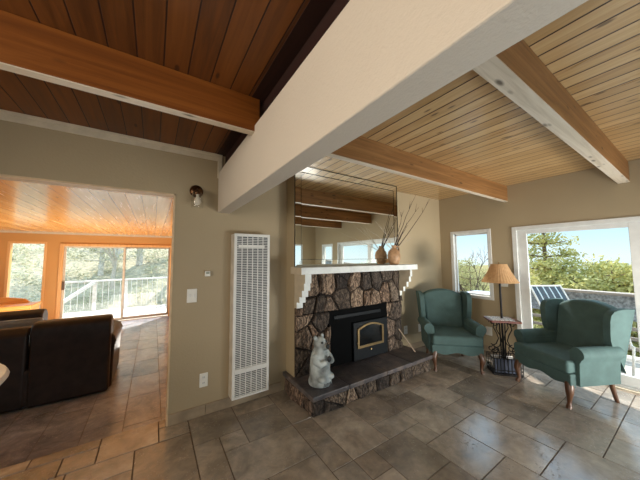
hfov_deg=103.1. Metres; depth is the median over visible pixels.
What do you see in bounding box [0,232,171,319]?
wall
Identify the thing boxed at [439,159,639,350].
wall
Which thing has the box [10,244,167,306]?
scrub
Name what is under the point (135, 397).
floor
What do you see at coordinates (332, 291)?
stone fireplace
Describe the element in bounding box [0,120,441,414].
wall
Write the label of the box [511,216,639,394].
door
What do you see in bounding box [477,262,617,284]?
hills
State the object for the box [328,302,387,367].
insert
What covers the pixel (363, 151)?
ceiling beam
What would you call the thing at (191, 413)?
baseboard
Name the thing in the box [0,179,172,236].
ceiling
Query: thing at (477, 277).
bare tree
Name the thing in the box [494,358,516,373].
magazine
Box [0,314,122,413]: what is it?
leather sofa
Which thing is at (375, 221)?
twigs
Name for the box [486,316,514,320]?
newspaper
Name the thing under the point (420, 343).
baseboard
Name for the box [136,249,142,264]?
tree
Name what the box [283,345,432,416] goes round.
raised hearth
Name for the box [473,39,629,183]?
ceiling beam
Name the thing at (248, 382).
grille
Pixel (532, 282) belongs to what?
pine tree
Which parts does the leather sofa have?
sofa arm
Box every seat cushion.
[431,326,482,346]
[514,342,575,372]
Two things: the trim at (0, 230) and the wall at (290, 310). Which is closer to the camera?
the wall at (290, 310)
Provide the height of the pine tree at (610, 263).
4.191 m
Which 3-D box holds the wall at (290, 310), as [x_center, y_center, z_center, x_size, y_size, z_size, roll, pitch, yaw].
[0.375,0.430,3.294,1.689,2.500,0.191,2,-5,-33]
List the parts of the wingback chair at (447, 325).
arm, leg, backrest, seat rail, arm, leg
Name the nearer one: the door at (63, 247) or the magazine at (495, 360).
the magazine at (495, 360)
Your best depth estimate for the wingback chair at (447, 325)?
3.61 m
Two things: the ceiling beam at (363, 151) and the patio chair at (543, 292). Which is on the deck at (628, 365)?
the patio chair at (543, 292)
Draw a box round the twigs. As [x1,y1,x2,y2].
[372,221,406,248]
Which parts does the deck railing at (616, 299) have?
screen panel, rail, rail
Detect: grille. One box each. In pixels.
[234,237,267,369]
[234,367,266,397]
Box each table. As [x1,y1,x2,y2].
[0,297,40,311]
[0,363,9,384]
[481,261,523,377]
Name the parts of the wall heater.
casing, rail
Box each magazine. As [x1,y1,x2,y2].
[491,355,512,366]
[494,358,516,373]
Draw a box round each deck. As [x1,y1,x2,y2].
[63,304,166,319]
[621,355,639,377]
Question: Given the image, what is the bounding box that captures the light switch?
[187,289,196,302]
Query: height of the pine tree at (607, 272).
3.565 m
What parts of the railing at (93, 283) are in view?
stair rail, post, rail, post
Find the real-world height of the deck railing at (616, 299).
0.930 m
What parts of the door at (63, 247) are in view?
panel, sill, panel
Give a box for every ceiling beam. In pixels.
[0,10,259,134]
[218,0,587,213]
[327,136,507,201]
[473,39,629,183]
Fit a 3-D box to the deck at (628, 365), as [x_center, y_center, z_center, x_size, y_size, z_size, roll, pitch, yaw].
[4.489,1.688,2.639,1.490,0.090,8.700,2,-5,-33]
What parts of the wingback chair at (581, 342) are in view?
leg, arm, seat rail, leg, backrest, arm, leg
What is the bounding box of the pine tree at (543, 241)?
[527,232,607,310]
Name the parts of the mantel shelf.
shelf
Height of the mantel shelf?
0.437 m
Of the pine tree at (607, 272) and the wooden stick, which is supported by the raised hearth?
the wooden stick
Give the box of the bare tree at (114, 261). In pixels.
[103,248,127,289]
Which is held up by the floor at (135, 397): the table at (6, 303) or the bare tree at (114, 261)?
the table at (6, 303)
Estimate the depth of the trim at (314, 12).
1.28 m
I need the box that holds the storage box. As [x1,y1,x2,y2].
[467,290,489,293]
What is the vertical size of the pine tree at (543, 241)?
5.786 m
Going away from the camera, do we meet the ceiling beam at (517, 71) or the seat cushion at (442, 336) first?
the ceiling beam at (517, 71)
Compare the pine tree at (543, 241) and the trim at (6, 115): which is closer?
the trim at (6, 115)
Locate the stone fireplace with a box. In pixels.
[295,270,402,377]
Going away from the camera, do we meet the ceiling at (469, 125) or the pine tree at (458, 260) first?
the ceiling at (469, 125)
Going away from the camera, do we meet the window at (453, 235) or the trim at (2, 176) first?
the trim at (2, 176)
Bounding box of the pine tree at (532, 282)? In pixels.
[486,274,545,327]
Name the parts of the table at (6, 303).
rail, lid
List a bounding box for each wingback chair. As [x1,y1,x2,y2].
[416,288,486,374]
[514,298,634,409]
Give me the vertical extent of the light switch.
0.125 m
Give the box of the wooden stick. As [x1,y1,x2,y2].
[399,329,415,351]
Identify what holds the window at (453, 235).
attached to the wall at (590, 194)
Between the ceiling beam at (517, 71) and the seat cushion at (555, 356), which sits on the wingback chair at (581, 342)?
the seat cushion at (555, 356)
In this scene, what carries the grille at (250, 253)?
attached to the wall heater
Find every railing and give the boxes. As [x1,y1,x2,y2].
[63,277,167,311]
[531,288,639,351]
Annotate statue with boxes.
[308,333,333,387]
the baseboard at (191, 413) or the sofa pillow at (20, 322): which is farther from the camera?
the sofa pillow at (20, 322)
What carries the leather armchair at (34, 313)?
on the floor at (135, 397)
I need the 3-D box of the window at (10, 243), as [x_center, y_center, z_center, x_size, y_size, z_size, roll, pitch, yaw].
[-6.698,0.917,5.792,0.620,1.760,0.126,2,-5,-33]
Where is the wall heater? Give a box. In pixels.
[228,233,269,400]
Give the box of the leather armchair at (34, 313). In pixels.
[0,309,47,320]
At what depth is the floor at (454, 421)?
2.03 m
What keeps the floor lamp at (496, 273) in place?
on the floor at (454, 421)
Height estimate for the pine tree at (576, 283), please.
3.166 m
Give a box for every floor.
[0,316,168,468]
[0,346,639,479]
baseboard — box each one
[168,382,280,425]
[406,341,514,357]
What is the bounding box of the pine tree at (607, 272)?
[573,259,639,356]
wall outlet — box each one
[199,372,207,387]
[486,326,491,335]
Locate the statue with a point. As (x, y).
(321, 358)
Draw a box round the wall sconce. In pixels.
[190,185,202,206]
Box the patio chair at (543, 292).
[530,285,635,375]
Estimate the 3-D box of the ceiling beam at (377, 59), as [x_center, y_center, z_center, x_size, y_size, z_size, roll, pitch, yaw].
[0.306,-0.620,0.634,0.120,0.407,4.686,2,-5,-33]
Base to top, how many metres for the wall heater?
1.589 m
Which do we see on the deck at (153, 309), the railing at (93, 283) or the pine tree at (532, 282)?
the railing at (93, 283)
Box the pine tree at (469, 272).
[458,257,488,291]
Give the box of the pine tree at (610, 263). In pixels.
[584,253,634,343]
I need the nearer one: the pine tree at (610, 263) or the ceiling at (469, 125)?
the ceiling at (469, 125)
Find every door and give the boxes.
[55,243,171,320]
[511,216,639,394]
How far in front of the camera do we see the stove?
3.18 m
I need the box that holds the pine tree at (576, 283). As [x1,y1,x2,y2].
[532,268,639,356]
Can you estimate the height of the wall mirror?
1.142 m
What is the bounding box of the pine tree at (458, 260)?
[458,260,481,290]
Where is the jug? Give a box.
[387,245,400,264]
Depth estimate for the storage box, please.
5.02 m
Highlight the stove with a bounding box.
[352,317,387,361]
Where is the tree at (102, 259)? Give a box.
[67,248,148,275]
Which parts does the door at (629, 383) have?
sill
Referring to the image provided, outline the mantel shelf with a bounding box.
[291,264,417,308]
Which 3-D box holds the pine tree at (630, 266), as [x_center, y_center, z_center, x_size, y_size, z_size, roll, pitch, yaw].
[7.734,2.229,5.735,2.513,3.720,2.422,0,-4,-1]
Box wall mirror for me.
[294,167,398,266]
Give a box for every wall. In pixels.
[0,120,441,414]
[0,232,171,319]
[286,176,386,376]
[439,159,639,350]
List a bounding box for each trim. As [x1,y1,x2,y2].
[0,109,222,177]
[0,174,175,426]
[0,230,171,237]
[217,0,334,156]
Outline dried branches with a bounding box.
[395,199,428,247]
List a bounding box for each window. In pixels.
[3,241,46,308]
[450,229,493,300]
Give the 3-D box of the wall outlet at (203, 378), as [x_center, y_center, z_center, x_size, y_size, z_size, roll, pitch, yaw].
[-1.089,1.310,2.377,0.072,0.125,0.009,2,-5,-33]
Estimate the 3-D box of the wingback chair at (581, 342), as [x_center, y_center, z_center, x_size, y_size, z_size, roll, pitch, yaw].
[2.699,1.153,2.775,0.764,0.972,0.752,0,-4,-7]
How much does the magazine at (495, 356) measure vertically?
0.156 m
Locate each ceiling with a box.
[0,0,639,199]
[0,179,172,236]
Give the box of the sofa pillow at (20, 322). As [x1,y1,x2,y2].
[0,317,43,328]
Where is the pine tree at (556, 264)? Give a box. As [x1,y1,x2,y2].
[530,251,638,356]
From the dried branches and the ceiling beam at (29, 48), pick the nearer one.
the ceiling beam at (29, 48)
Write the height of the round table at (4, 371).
0.835 m
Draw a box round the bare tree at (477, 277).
[459,249,489,291]
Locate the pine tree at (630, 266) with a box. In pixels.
[617,263,639,356]
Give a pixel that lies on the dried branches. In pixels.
(413, 199)
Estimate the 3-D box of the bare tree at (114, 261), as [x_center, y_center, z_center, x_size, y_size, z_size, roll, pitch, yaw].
[-8.440,0.586,10.361,1.724,3.030,2.742,0,-4,2]

